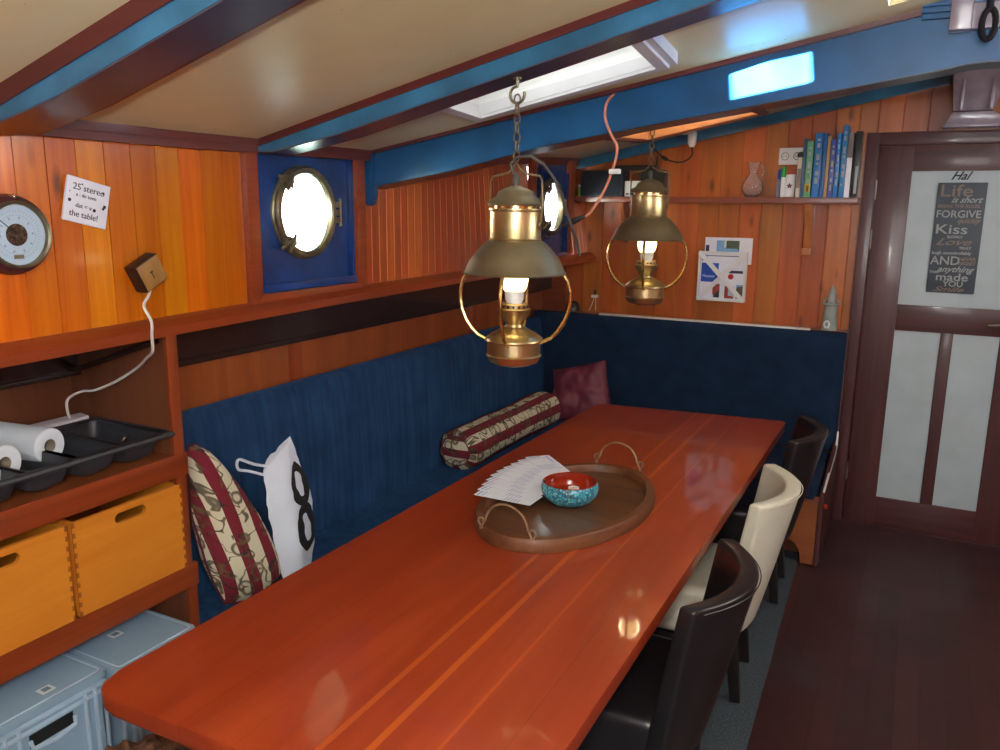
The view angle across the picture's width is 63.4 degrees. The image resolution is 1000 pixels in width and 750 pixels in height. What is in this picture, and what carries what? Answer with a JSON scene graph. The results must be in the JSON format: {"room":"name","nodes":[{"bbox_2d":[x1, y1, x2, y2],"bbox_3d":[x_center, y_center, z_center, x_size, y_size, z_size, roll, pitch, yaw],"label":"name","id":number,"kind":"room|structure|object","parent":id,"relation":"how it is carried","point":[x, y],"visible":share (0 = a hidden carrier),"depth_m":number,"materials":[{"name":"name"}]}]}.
{"room":"ship interior","nodes":[
{"label":"ship interior","id":0,"kind":"room"},
{"bbox_2d":[0,134,586,342],"bbox_3d":[-0.895,-0.475,2.414,0.126,0.695,6.160,7,13,26],"label":"wall","id":1,"kind":"structure","parent":0,"point":[183,206],"depth_m":2.34,"materials":[{"name":"brown wood"}]},
{"bbox_2d":[0,194,51,274],"bbox_3d":[-1.150,-0.332,1.917,0.050,0.190,0.190,7,13,26],"label":"barometer","id":2,"kind":"object","parent":1,"relation":"attached to","point":[25,231],"visible":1,"depth_m":1.92,"materials":[{"name":"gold metal"}]},
{"bbox_2d":[61,174,109,229],"bbox_3d":[-1.070,-0.446,2.096,0.008,0.139,0.146,7,13,26],"label":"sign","id":3,"kind":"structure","parent":1,"relation":"attached to","point":[85,202],"depth_m":2.09,"materials":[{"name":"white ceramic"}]},
{"bbox_2d":[124,253,167,292],"bbox_3d":[-0.985,-0.285,2.260,0.049,0.108,0.109,7,13,26],"label":"wall box","id":4,"kind":"object","parent":1,"relation":"attached to","point":[146,272],"visible":1,"depth_m":2.24,"materials":[{"name":"brown wood"}]},
{"bbox_2d":[65,290,153,417],"bbox_3d":[-1.139,-0.058,2.407,0.428,0.449,0.094,7,13,26],"label":"cable","id":5,"kind":"object","parent":4,"relation":"attached to","point":[148,293],"visible":1,"depth_m":2.43,"materials":[{"name":"white plastic"}]},
{"bbox_2d":[240,152,366,304],"bbox_3d":[-0.684,-0.530,2.879,0.081,0.542,0.626,6,13,24],"label":"window","id":6,"kind":"structure","parent":1,"relation":"in","point":[277,269],"depth_m":2.84,"materials":[{"name":"blue paint"}]},
{"bbox_2d":[40,120,580,164],"bbox_3d":[-0.908,-0.735,2.356,0.056,0.147,6.140,7,13,26],"label":"trim","id":7,"kind":"structure","parent":1,"relation":"attached to","point":[79,129],"depth_m":2.32,"materials":[{"name":"brown wood"}]},
{"bbox_2d":[528,159,575,255],"bbox_3d":[0.293,-0.934,4.680,0.081,0.618,0.605,6,13,24],"label":"window","id":8,"kind":"structure","parent":1,"relation":"in","point":[559,239],"depth_m":4.80,"materials":[{"name":"blue paint"}]},
{"bbox_2d":[0,0,941,177],"bbox_3d":[0.493,-0.841,1.635,4.150,0.915,6.200,7,13,26],"label":"ceiling","id":9,"kind":"structure","parent":0,"point":[315,58],"depth_m":2.04,"materials":[{"name":"beige paint"}]},
{"bbox_2d":[0,0,305,135],"bbox_3d":[0.412,-0.728,0.994,3.600,0.738,0.139,7,13,26],"label":"beam","id":10,"kind":"structure","parent":9,"relation":"attached to","point":[138,44],"depth_m":1.58,"materials":[{"name":"mahogany"},{"name":"blue gloss paint"}]},
{"bbox_2d":[257,0,760,153],"bbox_3d":[0.823,-0.834,1.790,3.600,0.601,0.119,7,13,26],"label":"beam","id":11,"kind":"structure","parent":9,"relation":"attached to","point":[631,22],"depth_m":2.17,"materials":[{"name":"blue paint"}]},
{"bbox_2d":[459,77,571,366],"bbox_3d":[0.044,-0.421,2.283,0.294,0.794,0.294,-4,13,-21],"label":"hanging lantern","id":12,"kind":"object","parent":11,"relation":"hanging from","point":[515,251],"visible":1,"depth_m":2.23,"materials":[{"name":"gold metal"}]},
{"bbox_2d":[509,155,580,255],"bbox_3d":[0.148,-0.471,2.276,0.237,0.281,0.084,-5,13,-24],"label":"cable","id":13,"kind":"object","parent":12,"relation":"attached to","point":[517,156],"visible":1,"depth_m":2.24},
{"bbox_2d":[441,35,677,121],"bbox_3d":[0.139,-1.030,2.345,0.680,0.520,0.340,7,13,26],"label":"window","id":14,"kind":"structure","parent":9,"relation":"attached to","point":[655,54],"depth_m":2.46,"materials":[{"name":"white plastic"}]},
{"bbox_2d":[606,130,687,304],"bbox_3d":[0.608,-0.685,3.304,0.294,0.791,0.294,-4,13,-21],"label":"hanging lantern","id":15,"kind":"object","parent":9,"relation":"hanging from","point":[648,223],"visible":0.9,"depth_m":3.26,"materials":[{"name":"gold metal"}]},
{"bbox_2d":[650,131,696,162],"bbox_3d":[0.995,-1.310,4.669,0.275,0.172,0.055,7,13,26],"label":"plug","id":16,"kind":"object","parent":9,"relation":"attached to","point":[692,136],"visible":0.88,"depth_m":4.61,"materials":[{"name":"white plastic"}]},
{"bbox_2d":[365,0,999,205],"bbox_3d":[1.099,-0.790,2.347,3.595,0.622,0.164,7,13,26],"label":"beam","id":17,"kind":"structure","parent":9,"relation":"attached to","point":[914,46],"depth_m":2.50,"materials":[{"name":"blue paint"}]},
{"bbox_2d":[561,93,620,226],"bbox_3d":[0.300,-0.705,2.685,0.204,0.430,0.036,7,13,26],"label":"lead","id":18,"kind":"object","parent":17,"relation":"hanging from","point":[577,219],"visible":0.99,"depth_m":2.66,"materials":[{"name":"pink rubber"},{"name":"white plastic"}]},
{"bbox_2d":[948,0,999,41],"bbox_3d":[1.381,-0.970,2.080,0.392,0.211,0.065,7,13,26],"label":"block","id":19,"kind":"object","parent":17,"relation":"attached to","point":[966,16],"visible":1,"depth_m":2.13,"materials":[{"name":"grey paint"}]},
{"bbox_2d":[606,110,768,142],"bbox_3d":[0.987,-1.531,4.173,0.690,0.650,0.620,7,13,26],"label":"window","id":20,"kind":"structure","parent":9,"relation":"attached to","point":[644,137],"depth_m":4.46,"materials":[{"name":"brown wood"}]},
{"bbox_2d":[542,75,999,514],"bbox_3d":[1.899,-0.509,4.522,4.250,2.700,0.120,7,13,26],"label":"wall","id":21,"kind":"structure","parent":0,"point":[786,287],"depth_m":4.63,"materials":[{"name":"brown wood"}]},
{"bbox_2d":[179,291,541,410],"bbox_3d":[-0.478,0.021,3.999,0.075,0.625,3.150,7,13,26],"label":"wall panel","id":22,"kind":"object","parent":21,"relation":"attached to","point":[208,382],"depth_m":3.39,"materials":[{"name":"brown wood"}]},
{"bbox_2d":[574,196,859,254],"bbox_3d":[1.191,-0.866,4.665,1.590,0.310,0.149,7,13,26],"label":"wall shelf","id":23,"kind":"object","parent":21,"relation":"attached to","point":[809,203],"visible":0.94,"depth_m":4.47,"materials":[{"name":"brown wood"}]},
{"bbox_2d":[580,170,629,195],"bbox_3d":[0.633,-1.156,4.894,0.265,0.152,0.129,7,13,26],"label":"speaker box","id":24,"kind":"object","parent":23,"relation":"on","point":[593,182],"visible":0.83,"depth_m":4.84,"materials":[{"name":"plastic"}]},
{"bbox_2d":[582,172,620,194],"bbox_3d":[0.605,-1.145,4.839,0.245,0.132,0.005,7,13,26],"label":"grille","id":25,"kind":"object","parent":24,"relation":"attached to","point":[593,183],"depth_m":4.84,"materials":[{"name":"fabric"}]},
{"bbox_2d":[614,156,659,170],"bbox_3d":[0.812,-1.253,4.785,0.250,0.082,0.110,7,13,26],"label":"router","id":26,"kind":"object","parent":24,"relation":"on","point":[622,167],"visible":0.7,"depth_m":4.75,"materials":[{"name":"black plastic"}]},
{"bbox_2d":[624,181,640,195],"bbox_3d":[0.797,-1.106,4.813,0.092,0.090,0.087,7,13,26],"label":"box","id":27,"kind":"object","parent":23,"relation":"on","point":[627,183],"visible":0.55,"depth_m":4.79,"materials":[{"name":"cardboard"}]},
{"bbox_2d":[641,170,667,194],"bbox_3d":[0.905,-1.125,4.758,0.135,0.152,0.118,7,13,26],"label":"amplifier","id":28,"kind":"object","parent":23,"relation":"on","point":[662,177],"visible":0.23,"depth_m":4.71,"materials":[{"name":"black plastic"}]},
{"bbox_2d":[741,161,764,196],"bbox_3d":[1.408,-1.088,4.507,0.121,0.191,0.120,7,13,26],"label":"glass jug","id":29,"kind":"object","parent":23,"relation":"on","point":[752,186],"visible":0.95,"depth_m":4.47,"materials":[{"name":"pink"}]},
{"bbox_2d":[776,169,781,196],"bbox_3d":[1.527,-1.048,4.430,0.026,0.150,0.025,7,13,26],"label":"marker pen","id":30,"kind":"object","parent":23,"relation":"on","point":[779,170],"visible":0.71,"depth_m":4.42,"materials":[{"name":"blue plastic"}]},
{"bbox_2d":[780,167,786,196],"bbox_3d":[1.530,-1.043,4.377,0.026,0.160,0.025,7,13,26],"label":"marker pen","id":31,"kind":"object","parent":23,"relation":"on","point":[783,173],"visible":1,"depth_m":4.37,"materials":[{"name":"white plastic"}]},
{"bbox_2d":[784,174,795,196],"bbox_3d":[1.571,-1.027,4.399,0.072,0.119,0.073,7,13,26],"label":"pen cup","id":32,"kind":"object","parent":23,"relation":"on","point":[790,178],"visible":0.84,"depth_m":4.37,"materials":[{"name":"white plastic"}]},
{"bbox_2d":[795,157,802,196],"bbox_3d":[1.624,-1.068,4.386,0.022,0.209,0.101,7,13,26],"label":"book","id":33,"kind":"object","parent":23,"relation":"on","point":[799,166],"visible":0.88,"depth_m":4.34,"materials":[{"name":"white paper"}]},
{"bbox_2d":[799,138,809,196],"bbox_3d":[1.647,-1.116,4.376,0.016,0.306,0.120,7,13,26],"label":"book","id":34,"kind":"object","parent":23,"relation":"on","point":[806,140],"visible":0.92,"depth_m":4.32,"materials":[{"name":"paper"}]},
{"bbox_2d":[803,141,814,196],"bbox_3d":[1.671,-1.105,4.365,0.034,0.291,0.121,7,13,26],"label":"book","id":35,"kind":"object","parent":23,"relation":"on","point":[811,144],"visible":0.95,"depth_m":4.31,"materials":[{"name":"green paper"}]},
{"bbox_2d":[811,133,824,196],"bbox_3d":[1.710,-1.122,4.347,0.038,0.332,0.131,7,13,26],"label":"book","id":36,"kind":"object","parent":23,"relation":"on","point":[819,136],"visible":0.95,"depth_m":4.29,"materials":[{"name":"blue paper"}]},
{"bbox_2d":[818,134,830,196],"bbox_3d":[1.737,-1.117,4.335,0.021,0.327,0.130,7,13,26],"label":"book","id":37,"kind":"object","parent":23,"relation":"on","point":[825,141],"visible":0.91,"depth_m":4.28,"materials":[{"name":"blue paper"}]},
{"bbox_2d":[823,136,833,196],"bbox_3d":[1.753,-1.107,4.322,0.017,0.314,0.120,7,13,26],"label":"book","id":38,"kind":"object","parent":23,"relation":"on","point":[830,138],"visible":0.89,"depth_m":4.27,"materials":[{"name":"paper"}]},
{"bbox_2d":[827,139,836,196],"bbox_3d":[1.773,-1.096,4.314,0.024,0.296,0.121,7,13,26],"label":"book","id":39,"kind":"object","parent":23,"relation":"on","point":[834,141],"visible":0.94,"depth_m":4.26,"materials":[{"name":"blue paper"}]},
{"bbox_2d":[832,134,842,196],"bbox_3d":[1.798,-1.108,4.304,0.021,0.324,0.131,7,13,26],"label":"book","id":40,"kind":"object","parent":23,"relation":"on","point":[840,136],"visible":0.94,"depth_m":4.25,"materials":[{"name":"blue paper"}]},
{"bbox_2d":[837,125,851,197],"bbox_3d":[1.823,-1.126,4.287,0.027,0.366,0.131,7,13,26],"label":"book","id":41,"kind":"object","parent":23,"relation":"on","point":[847,128],"visible":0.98,"depth_m":4.23,"materials":[{"name":"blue paper"}]},
{"bbox_2d":[843,133,855,197],"bbox_3d":[1.846,-1.103,4.274,0.026,0.327,0.121,7,13,26],"label":"book","id":42,"kind":"object","parent":23,"relation":"on","point":[852,136],"visible":0.98,"depth_m":4.23,"materials":[{"name":"white paper"}]},
{"bbox_2d":[850,131,863,197],"bbox_3d":[1.878,-1.103,4.257,0.031,0.335,0.121,7,13,26],"label":"book","id":43,"kind":"object","parent":23,"relation":"on","point":[859,141],"visible":1,"depth_m":4.21,"materials":[{"name":"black paper"}]},
{"bbox_2d":[696,251,747,302],"bbox_3d":[1.296,-0.575,4.731,0.282,0.291,0.042,7,13,26],"label":"rack","id":44,"kind":"object","parent":21,"relation":"attached to","point":[721,276],"visible":1,"depth_m":4.71,"materials":[{"name":"white plastic"}]},
{"bbox_2d":[699,253,744,299],"bbox_3d":[1.297,-0.574,4.733,0.254,0.268,0.012,7,13,26],"label":"magazine","id":45,"kind":"object","parent":44,"relation":"in","point":[735,277],"visible":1,"depth_m":4.73,"materials":[{"name":"white paper"}]},
{"bbox_2d":[712,284,719,297],"bbox_3d":[1.268,-0.496,4.759,0.040,0.080,0.001,7,13,26],"label":"photo","id":46,"kind":"object","parent":45,"relation":"attached to","point":[716,289],"depth_m":4.76},
{"bbox_2d":[724,286,733,298],"bbox_3d":[1.337,-0.482,4.726,0.055,0.072,0.001,7,13,26],"label":"photo","id":47,"kind":"object","parent":45,"relation":"attached to","point":[728,294],"depth_m":4.73},
{"bbox_2d":[735,285,742,298],"bbox_3d":[1.387,-0.482,4.700,0.037,0.080,0.001,7,13,26],"label":"photo","id":48,"kind":"object","parent":45,"relation":"attached to","point":[739,288],"depth_m":4.70},
{"bbox_2d":[705,237,752,264],"bbox_3d":[1.325,-0.721,4.702,0.270,0.150,0.006,7,13,26],"label":"leaflet","id":49,"kind":"object","parent":44,"relation":"in","point":[721,244],"visible":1,"depth_m":4.69,"materials":[{"name":"white paper"}]},
{"bbox_2d":[716,240,739,251],"bbox_3d":[1.321,-0.742,4.696,0.130,0.073,0.001,7,13,26],"label":"landscape photo","id":50,"kind":"object","parent":49,"relation":"attached to","point":[721,245],"depth_m":4.69},
{"bbox_2d":[577,75,950,169],"bbox_3d":[1.366,-1.393,4.523,1.980,0.457,0.048,7,13,26],"label":"beam","id":51,"kind":"structure","parent":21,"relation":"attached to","point":[875,95],"depth_m":4.45,"materials":[{"name":"blue paint"}]},
{"bbox_2d":[778,148,802,164],"bbox_3d":[1.598,-1.201,4.444,0.133,0.090,0.043,7,13,26],"label":"wall socket","id":52,"kind":"object","parent":21,"relation":"attached to","point":[787,156],"visible":0.83,"depth_m":4.46,"materials":[{"name":"white plastic"}]},
{"bbox_2d":[832,129,999,519],"bbox_3d":[2.358,-0.175,4.284,0.957,2.153,0.034,7,13,26],"label":"trim","id":53,"kind":"structure","parent":21,"relation":"attached to","point":[874,140],"depth_m":4.36,"materials":[{"name":"brown wood"}]},
{"bbox_2d":[841,517,999,547],"bbox_3d":[2.349,0.875,4.510,0.833,0.005,0.060,7,13,26],"label":"trim","id":54,"kind":"structure","parent":21,"relation":"attached to","point":[842,519],"depth_m":4.49,"materials":[{"name":"brown wood"}]},
{"bbox_2d":[843,145,999,545],"bbox_3d":[2.345,-0.139,4.277,0.826,2.074,0.099,7,13,26],"label":"door","id":55,"kind":"structure","parent":21,"relation":"in","point":[924,453],"depth_m":4.33,"materials":[{"name":"brown wood"}]},
{"bbox_2d":[926,182,987,293],"bbox_3d":[2.351,-0.703,4.174,0.221,0.562,0.013,7,13,26],"label":"sign","id":56,"kind":"object","parent":55,"relation":"attached to","point":[960,207],"visible":1,"depth_m":4.17,"materials":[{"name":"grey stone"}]},
{"bbox_2d":[942,69,999,129],"bbox_3d":[2.338,-1.336,3.919,0.320,0.264,0.238,7,13,26],"label":"deck knee","id":57,"kind":"object","parent":21,"relation":"attached to","point":[975,93],"visible":0.8,"depth_m":3.88,"materials":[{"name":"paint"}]},
{"bbox_2d":[746,515,999,749],"bbox_3d":[0.425,1.369,2.177,4.300,0.050,6.300,7,13,26],"label":"floor","id":58,"kind":"structure","parent":0,"point":[891,641],"depth_m":3.30,"materials":[{"name":"brown wood"}]},
{"bbox_2d":[653,550,798,749],"bbox_3d":[-0.368,1.273,2.458,2.120,0.006,6.000,7,13,26],"label":"carpet runner","id":59,"kind":"object","parent":58,"relation":"on","point":[729,726],"visible":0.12,"depth_m":3.07,"materials":[{"name":"carpet"}]},
{"bbox_2d":[0,652,111,749],"bbox_3d":[-1.335,1.052,2.227,0.404,0.488,0.323,7,13,26],"label":"crate","id":60,"kind":"object","parent":59,"relation":"on","point":[56,704],"visible":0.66,"depth_m":2.15,"materials":[{"name":"grey plastic"}]},
{"bbox_2d":[0,335,199,684],"bbox_3d":[-1.695,0.721,1.659,0.496,1.371,2.290,7,13,26],"label":"cabinet","id":61,"kind":"object","parent":59,"relation":"on","point":[34,392],"visible":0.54,"depth_m":2.43,"materials":[{"name":"brown wood"}]},
{"bbox_2d":[0,522,75,655],"bbox_3d":[-1.407,0.540,2.092,0.407,0.269,0.364,7,13,26],"label":"storage box","id":62,"kind":"object","parent":61,"relation":"on","point":[37,596],"visible":0.99,"depth_m":2.08,"materials":[{"name":"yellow wood"}]},
{"bbox_2d":[30,413,88,427],"bbox_3d":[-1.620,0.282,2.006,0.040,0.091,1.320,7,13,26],"label":"power strip","id":63,"kind":"object","parent":61,"relation":"on","point":[76,417],"visible":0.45,"depth_m":2.50,"materials":[{"name":"white plastic"}]},
{"bbox_2d":[0,451,170,509],"bbox_3d":[-1.708,0.427,1.586,0.478,0.019,2.255,7,13,26],"label":"shelf","id":64,"kind":"object","parent":61,"relation":"attached to","point":[18,497],"depth_m":2.23,"materials":[{"name":"brown wood"}]},
{"bbox_2d":[0,417,175,501],"bbox_3d":[-1.398,0.291,1.992,0.357,0.078,1.180,7,13,26],"label":"tray","id":65,"kind":"object","parent":61,"relation":"on","point":[90,447],"visible":0.8,"depth_m":2.30,"materials":[{"name":"grey plastic"}]},
{"bbox_2d":[0,444,20,479],"bbox_3d":[-1.367,0.221,2.115,0.200,0.099,0.099,5,12,19],"label":"roll","id":66,"kind":"object","parent":65,"relation":"in","point":[10,457],"visible":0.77,"depth_m":2.10,"materials":[{"name":"paper"}]},
{"bbox_2d":[0,421,63,461],"bbox_3d":[-1.339,0.188,2.274,0.200,0.099,0.099,5,12,19],"label":"roll","id":67,"kind":"object","parent":65,"relation":"in","point":[30,441],"visible":0.88,"depth_m":2.23,"materials":[{"name":"paper"}]},
{"bbox_2d":[114,436,130,442],"bbox_3d":[-1.167,0.209,2.428,0.128,0.038,0.020,-9,15,-40],"label":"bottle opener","id":68,"kind":"object","parent":65,"relation":"in","point":[124,437],"visible":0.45,"depth_m":2.44,"materials":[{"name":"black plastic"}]},
{"bbox_2d":[54,481,186,616],"bbox_3d":[-1.234,0.474,2.421,0.407,0.269,0.363,7,13,26],"label":"storage box","id":69,"kind":"object","parent":61,"relation":"on","point":[119,547],"visible":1,"depth_m":2.32,"materials":[{"name":"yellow wood"}]},
{"bbox_2d":[66,610,194,746],"bbox_3d":[-1.162,1.002,2.477,0.404,0.488,0.275,7,13,26],"label":"crate","id":70,"kind":"object","parent":59,"relation":"on","point":[136,637],"visible":0.32,"depth_m":2.35,"materials":[{"name":"grey plastic"}]},
{"bbox_2d":[105,733,192,749],"bbox_3d":[-0.840,1.136,1.954,0.396,0.449,0.393,7,13,26],"label":"basket","id":71,"kind":"object","parent":59,"relation":"on","point":[151,741],"visible":0.52,"depth_m":2.00,"materials":[{"name":"brown wicker"}]},
{"bbox_2d":[101,404,784,749],"bbox_3d":[0.253,0.806,2.889,0.979,0.743,3.033,7,13,26],"label":"dining table","id":72,"kind":"object","parent":59,"relation":"on","point":[418,631],"visible":0.97,"depth_m":1.97,"materials":[{"name":"brown wood"}]},
{"bbox_2d":[474,441,654,553],"bbox_3d":[0.235,0.385,2.747,0.530,0.139,0.830,8,14,32],"label":"oval tray","id":73,"kind":"object","parent":72,"relation":"on","point":[625,498],"visible":0.89,"depth_m":2.62,"materials":[{"name":"brown wood"}]},
{"bbox_2d":[473,490,542,505],"bbox_3d":[0.027,0.409,2.751,0.215,0.003,0.100,7,13,28],"label":"leaflet","id":74,"kind":"object","parent":73,"relation":"in","point":[479,493],"visible":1,"depth_m":2.72,"materials":[{"name":"white paper"}]},
{"bbox_2d":[477,486,542,501],"bbox_3d":[0.038,0.400,2.789,0.215,0.002,0.100,8,14,33],"label":"leaflet","id":75,"kind":"object","parent":74,"relation":"on","point":[484,488],"visible":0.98,"depth_m":2.77,"materials":[{"name":"white paper"}]},
{"bbox_2d":[481,481,541,497],"bbox_3d":[0.049,0.391,2.826,0.215,0.002,0.100,10,15,38],"label":"leaflet","id":76,"kind":"object","parent":75,"relation":"on","point":[489,483],"visible":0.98,"depth_m":2.80,"materials":[{"name":"white paper"}]},
{"bbox_2d":[485,477,541,493],"bbox_3d":[0.060,0.382,2.864,0.215,0.002,0.100,11,16,42],"label":"leaflet","id":77,"kind":"object","parent":76,"relation":"on","point":[492,479],"visible":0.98,"depth_m":2.84,"materials":[{"name":"white paper"}]},
{"bbox_2d":[491,473,540,489],"bbox_3d":[0.072,0.374,2.900,0.100,0.003,0.215,-10,16,-41],"label":"leaflet","id":78,"kind":"object","parent":77,"relation":"on","point":[497,475],"visible":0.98,"depth_m":2.88,"materials":[{"name":"white paper"}]},
{"bbox_2d":[497,469,541,486],"bbox_3d":[0.089,0.365,2.934,0.100,0.002,0.215,-8,14,-36],"label":"leaflet","id":79,"kind":"object","parent":78,"relation":"on","point":[506,472],"visible":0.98,"depth_m":2.92,"materials":[{"name":"white paper"}]},
{"bbox_2d":[503,465,541,482],"bbox_3d":[0.110,0.358,2.966,0.100,0.002,0.215,-7,14,-32],"label":"leaflet","id":80,"kind":"object","parent":79,"relation":"on","point":[511,468],"visible":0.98,"depth_m":2.96,"materials":[{"name":"white paper"}]},
{"bbox_2d":[510,462,544,479],"bbox_3d":[0.132,0.350,2.997,0.100,0.002,0.215,-5,13,-27],"label":"leaflet","id":81,"kind":"object","parent":80,"relation":"on","point":[518,465],"visible":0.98,"depth_m":2.98,"materials":[{"name":"white paper"}]},
{"bbox_2d":[518,459,553,476],"bbox_3d":[0.154,0.343,3.027,0.100,0.002,0.215,-4,12,-22],"label":"leaflet","id":82,"kind":"object","parent":81,"relation":"on","point":[527,463],"visible":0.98,"depth_m":3.02,"materials":[{"name":"white paper"}]},
{"bbox_2d":[525,455,569,473],"bbox_3d":[0.177,0.336,3.056,0.100,0.003,0.215,-3,12,-18],"label":"leaflet","id":83,"kind":"object","parent":82,"relation":"on","point":[546,464],"visible":1,"depth_m":3.05,"materials":[{"name":"white paper"}]},
{"bbox_2d":[527,456,562,468],"bbox_3d":[0.170,0.332,3.075,0.090,0.001,0.156,-3,12,-18],"label":"print","id":84,"kind":"object","parent":83,"relation":"on","point":[548,465],"depth_m":3.05},
{"bbox_2d":[541,472,598,507],"bbox_3d":[0.238,0.396,2.765,0.196,0.074,0.196,7,13,26],"label":"bowl","id":85,"kind":"object","parent":73,"relation":"on","point":[554,487],"visible":0.99,"depth_m":2.71,"materials":[{"name":"teal ceramic"}]},
{"bbox_2d":[568,486,578,488],"bbox_3d":[0.253,0.393,2.791,0.038,0.020,0.038,7,13,26],"label":"tealight","id":86,"kind":"object","parent":85,"relation":"in","point":[569,487],"visible":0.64,"depth_m":2.80,"materials":[{"name":"white wax"}]},
{"bbox_2d":[182,308,850,624],"bbox_3d":[0.397,0.467,3.636,1.885,1.106,3.138,7,13,26],"label":"bench","id":87,"kind":"object","parent":59,"relation":"on","point":[366,437],"visible":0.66,"depth_m":4.10,"materials":[{"name":"blue fabric"}]},
{"bbox_2d":[186,444,281,603],"bbox_3d":[-0.877,0.483,2.696,0.185,0.558,0.312,11,16,41],"label":"cushion","id":88,"kind":"object","parent":87,"relation":"on","point":[237,552],"visible":0.89,"depth_m":2.60,"materials":[{"name":"fabric"}]},
{"bbox_2d":[235,437,314,577],"bbox_3d":[-0.777,0.474,2.850,0.132,0.491,0.296,7,13,26],"label":"pillow","id":89,"kind":"object","parent":87,"relation":"on","point":[291,516],"visible":0.99,"depth_m":2.85,"materials":[{"name":"white fabric"}]},
{"bbox_2d":[288,305,477,381],"bbox_3d":[-0.480,-0.104,3.866,0.025,0.324,1.520,7,13,26],"label":"trim","id":90,"kind":"structure","parent":87,"relation":"attached to","point":[295,360],"depth_m":3.21,"materials":[{"name":"brown wood"}]},
{"bbox_2d":[198,419,567,624],"bbox_3d":[-0.160,0.588,3.850,0.590,0.122,2.960,7,13,26],"label":"seat cushion","id":91,"kind":"object","parent":87,"relation":"on","point":[346,527],"depth_m":3.52,"materials":[{"name":"blue fabric"}]},
{"bbox_2d":[440,392,560,469],"bbox_3d":[0.028,0.287,4.471,0.229,0.215,1.064,7,13,28],"label":"bolster cushion","id":92,"kind":"object","parent":87,"relation":"on","point":[468,445],"visible":1,"depth_m":4.23,"materials":[{"name":"fabric"}]},
{"bbox_2d":[565,300,579,311],"bbox_3d":[0.463,-0.442,5.161,0.100,0.067,0.100,7,13,26],"label":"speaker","id":93,"kind":"object","parent":87,"relation":"on","point":[575,307],"visible":0.76,"depth_m":5.13},
{"bbox_2d":[552,360,610,419],"bbox_3d":[0.498,0.096,4.930,0.426,0.388,0.195,7,13,26],"label":"cushion","id":94,"kind":"object","parent":87,"relation":"on","point":[577,389],"visible":0.81,"depth_m":4.89,"materials":[{"name":"fabric"}]},
{"bbox_2d":[589,289,598,310],"bbox_3d":[0.589,-0.475,5.123,0.057,0.138,0.037,7,13,26],"label":"adapter","id":95,"kind":"object","parent":87,"relation":"on","point":[595,296],"visible":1,"depth_m":5.11,"materials":[{"name":"plastic"}]},
{"bbox_2d":[753,445,829,499],"bbox_3d":[1.168,0.465,4.491,1.178,0.110,0.585,7,13,26],"label":"seat cushion","id":96,"kind":"object","parent":87,"relation":"on","point":[776,456],"depth_m":4.19,"materials":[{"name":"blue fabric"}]},
{"bbox_2d":[821,284,839,330],"bbox_3d":[1.825,-0.373,4.462,0.088,0.252,0.089,7,13,26],"label":"ornament","id":97,"kind":"object","parent":87,"relation":"on","point":[829,323],"visible":1,"depth_m":4.44,"materials":[{"name":"grey stone"}]},
{"bbox_2d":[578,539,761,749],"bbox_3d":[0.392,0.895,2.342,0.640,0.795,0.502,6,13,26],"label":"dining chair","id":98,"kind":"object","parent":59,"relation":"on","point":[666,700],"visible":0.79,"depth_m":2.10,"materials":[{"name":"black leather"}]},
{"bbox_2d":[656,464,802,703],"bbox_3d":[0.762,0.755,3.034,0.640,0.795,0.502,6,13,23],"label":"dining chair","id":99,"kind":"object","parent":59,"relation":"on","point":[768,519],"visible":0.49,"depth_m":2.84,"materials":[{"name":"beige leather"}]},
{"bbox_2d":[712,415,829,603],"bbox_3d":[1.158,0.605,3.776,0.640,0.795,0.502,6,13,24],"label":"dining chair","id":100,"kind":"object","parent":59,"relation":"on","point":[802,453],"visible":0.47,"depth_m":3.58,"materials":[{"name":"black leather"}]},
{"label":"outside","id":101,"kind":"structure","parent":0,"visible":0},
{"bbox_3d":[-3.905,1.120,5.712,6.200,0.100,26.000,7,13,26],"label":"harbour water","id":102,"kind":"object","parent":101,"visible":0},
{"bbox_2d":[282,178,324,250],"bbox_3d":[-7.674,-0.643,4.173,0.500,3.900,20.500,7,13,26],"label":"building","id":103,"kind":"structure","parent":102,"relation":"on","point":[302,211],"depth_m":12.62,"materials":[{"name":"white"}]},
{"bbox_3d":[-1.144,-0.591,2.600,0.450,0.820,6.300,7,13,26],"label":"wall","id":104,"kind":"structure","parent":0,"visible":0},
{"bbox_2d":[176,277,551,366],"bbox_3d":[-0.445,-0.366,3.903,0.140,0.178,3.150,7,13,26],"label":"shelf","id":105,"kind":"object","parent":104,"relation":"attached to","point":[195,347],"depth_m":3.35,"materials":[{"name":"dark mahogany"}]},
{"bbox_3d":[-1.364,0.452,2.928,0.060,1.400,6.300,7,13,26],"label":"wall","id":106,"kind":"structure","parent":0,"visible":0},
{"bbox_2d":[0,252,595,367],"bbox_3d":[-1.091,-0.193,2.562,0.660,0.137,6.140,7,13,26],"label":"shelf","id":107,"kind":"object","parent":106,"relation":"attached to","point":[19,352],"depth_m":2.43,"materials":[{"name":"brown wood"}]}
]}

